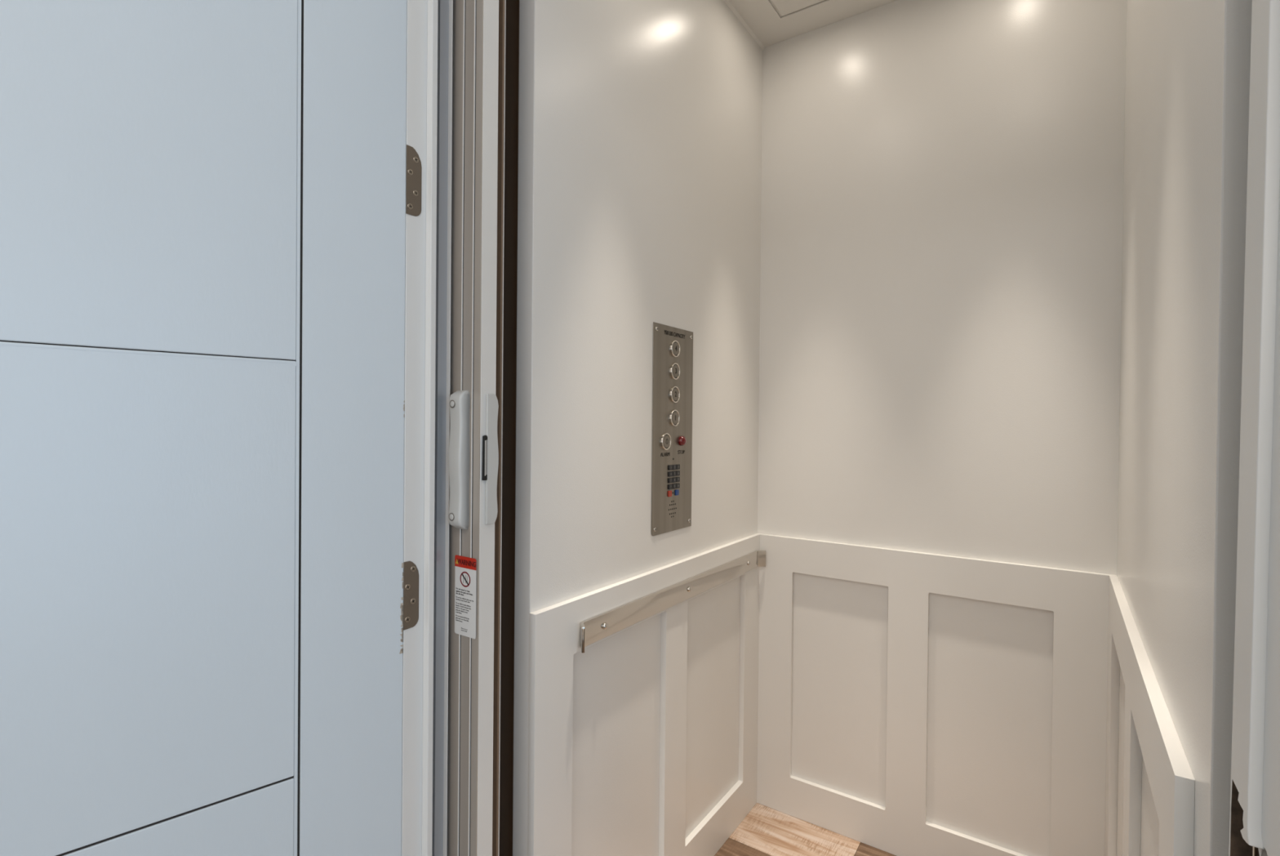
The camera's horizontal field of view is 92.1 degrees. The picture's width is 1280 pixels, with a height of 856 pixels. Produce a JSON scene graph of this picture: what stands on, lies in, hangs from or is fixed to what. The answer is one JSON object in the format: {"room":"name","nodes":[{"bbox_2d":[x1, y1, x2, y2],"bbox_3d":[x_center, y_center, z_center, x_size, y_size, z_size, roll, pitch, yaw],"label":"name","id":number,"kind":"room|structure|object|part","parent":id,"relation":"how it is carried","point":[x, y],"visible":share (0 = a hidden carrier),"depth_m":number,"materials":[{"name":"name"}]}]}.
{"room":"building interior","nodes":[
{"label":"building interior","id":0,"kind":"room"},
{"bbox_2d":[512,0,763,855],"bbox_3d":[0.083,-0.022,1.576,0.041,2.433,1.057,1,1,34],"label":"wall","id":1,"kind":"structure","parent":0,"point":[640,122],"depth_m":1.38,"materials":[{"name":"paint"}]},
{"bbox_2d":[498,0,519,855],"bbox_3d":[-0.280,-0.008,1.222,0.158,2.403,0.010,1,1,34],"label":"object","id":2,"kind":"object","parent":1,"relation":"attached to","point":[512,15],"depth_m":1.20,"materials":[{"name":"brown metal"}]},
{"bbox_2d":[527,533,759,855],"bbox_3d":[0.085,0.766,1.548,0.015,0.856,1.013,1,1,34],"label":"wainscot","id":3,"kind":"structure","parent":1,"relation":"attached to","point":[554,635],"depth_m":1.50,"materials":[{"name":"white paint"}]},
{"bbox_2d":[580,550,765,653],"bbox_3d":[0.132,0.410,1.572,0.026,0.050,0.899,1,1,34],"label":"handrail","id":4,"kind":"object","parent":3,"relation":"attached to","point":[593,629],"visible":1,"depth_m":1.46,"materials":[{"name":"silver metal"}]},
{"bbox_2d":[650,321,693,535],"bbox_3d":[0.088,0.003,1.534,0.016,0.507,0.190,1,1,34],"label":"control panel","id":5,"kind":"object","parent":1,"relation":"attached to","point":[673,347],"visible":1,"depth_m":1.53,"materials":[{"name":"metal"}]},
{"bbox_2d":[723,0,764,49],"bbox_3d":[0.106,-1.205,1.539,0.007,0.007,1.027,1,1,34],"label":"trim","id":6,"kind":"structure","parent":1,"relation":"attached to","point":[728,3],"depth_m":1.84,"materials":[{"name":"white paint"}]},
{"bbox_2d":[714,802,895,855],"bbox_3d":[0.435,1.215,1.273,0.914,0.030,1.105,1,1,34],"label":"floor","id":7,"kind":"structure","parent":0,"point":[765,830],"depth_m":1.79,"materials":[{"name":"brown wood"}]},
{"bbox_2d":[728,0,896,47],"bbox_3d":[0.459,-1.218,1.253,0.914,0.030,1.103,1,1,34],"label":"ceiling","id":8,"kind":"structure","parent":0,"point":[772,21],"depth_m":1.80,"materials":[{"name":"white paint"}]},
{"bbox_2d":[757,0,1126,855],"bbox_3d":[0.766,-0.017,1.732,0.914,2.433,0.030,1,1,34],"label":"wall","id":9,"kind":"structure","parent":0,"point":[942,202],"depth_m":1.67,"materials":[{"name":"paint"}]},
{"bbox_2d":[755,533,1116,855],"bbox_3d":[0.746,0.771,1.720,0.913,0.856,0.015,1,1,34],"label":"wainscot","id":10,"kind":"structure","parent":9,"relation":"attached to","point":[1078,600],"depth_m":1.70,"materials":[{"name":"white paint"}]},
{"bbox_2d":[1116,0,1252,855],"bbox_3d":[0.846,-0.010,1.010,0.030,2.433,1.133,1,1,34],"label":"wall","id":11,"kind":"structure","parent":0,"point":[1188,68],"depth_m":0.69,"materials":[{"name":"paint"}]},
{"bbox_2d":[1104,575,1195,855],"bbox_3d":[0.828,0.778,1.042,0.015,0.856,1.013,1,1,34],"label":"wainscot","id":12,"kind":"structure","parent":11,"relation":"attached to","point":[1150,732],"depth_m":0.96,"materials":[{"name":"white paint"}]},
{"bbox_3d":[0.053,-0.173,0.692,4.300,2.750,0.062,1,1,34],"label":"wall","id":13,"kind":"structure","parent":0,"visible":0},
{"bbox_2d":[0,0,438,855],"bbox_3d":[-0.675,0.139,0.695,0.909,2.110,0.047,0,1,-42],"label":"door","id":14,"kind":"structure","parent":13,"relation":"in","point":[202,202],"depth_m":0.80,"materials":[{"name":"paint"}]},
{"bbox_3d":[-0.359,0.261,0.969,0.002,0.106,0.027,1,1,34],"label":"hinge","id":15,"kind":"part","parent":14,"relation":"part of","materials":[{"name":"silver metal"}]},
{"bbox_3d":[-0.352,-0.384,0.964,0.002,0.106,0.027,1,1,34],"label":"hinge","id":16,"kind":"part","parent":14,"relation":"part of","materials":[{"name":"silver metal"}]},
{"bbox_2d":[431,0,453,855],"bbox_3d":[-0.329,0.095,1.025,0.014,2.200,0.019,1,1,34],"label":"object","id":17,"kind":"object","parent":13,"relation":"attached to","point":[445,16],"visible":1,"depth_m":1.02,"materials":[{"name":"grey"}]},
{"bbox_2d":[446,0,506,855],"bbox_3d":[-0.285,0.133,1.043,0.096,2.116,0.084,1,1,34],"label":"gate","id":18,"kind":"object","parent":17,"relation":"attached to","point":[478,39],"visible":1,"depth_m":1.02,"materials":[{"name":"white metal"}]},
{"bbox_3d":[-0.298,0.052,1.015,0.030,0.228,0.021,1,1,34],"label":"handle","id":19,"kind":"part","parent":18,"relation":"part of","materials":[{"name":"grey plastic"}]},
{"bbox_3d":[-0.298,0.133,1.029,0.089,2.116,0.001,1,1,34],"label":"panel","id":20,"kind":"part","parent":18,"relation":"part of","materials":[{"name":"beige metal"}]},
{"bbox_2d":[454,555,476,638],"bbox_3d":[-0.289,0.278,1.019,0.053,0.131,0.001,1,1,34],"label":"warning label","id":21,"kind":"object","parent":18,"relation":"attached to","point":[465,567],"visible":1,"depth_m":1.02,"materials":[{"name":"white paper"}]},
{"bbox_3d":[-0.270,0.133,1.030,0.046,2.116,0.032,1,1,34],"label":"lead post","id":22,"kind":"part","parent":18,"relation":"part of","materials":[{"name":"white metal"}]},
{"bbox_3d":[-0.245,0.051,1.021,0.005,0.216,0.026,1,1,34],"label":"handle","id":23,"kind":"part","parent":18,"relation":"part of","materials":[{"name":"grey plastic"}]},
{"bbox_2d":[1228,0,1279,855],"bbox_3d":[0.460,0.153,0.439,0.051,2.110,0.099,1,1,34],"label":"door","id":24,"kind":"structure","parent":13,"relation":"in","point":[1255,790],"depth_m":0.44,"materials":[{"name":"paint"}]},
{"bbox_2d":[1253,846,1257,855],"bbox_3d":[0.450,0.325,0.426,0.030,0.065,0.052,1,1,34],"label":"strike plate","id":25,"kind":"object","parent":24,"relation":"attached to","point":[1255,848],"visible":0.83,"depth_m":0.45,"materials":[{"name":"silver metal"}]}
]}

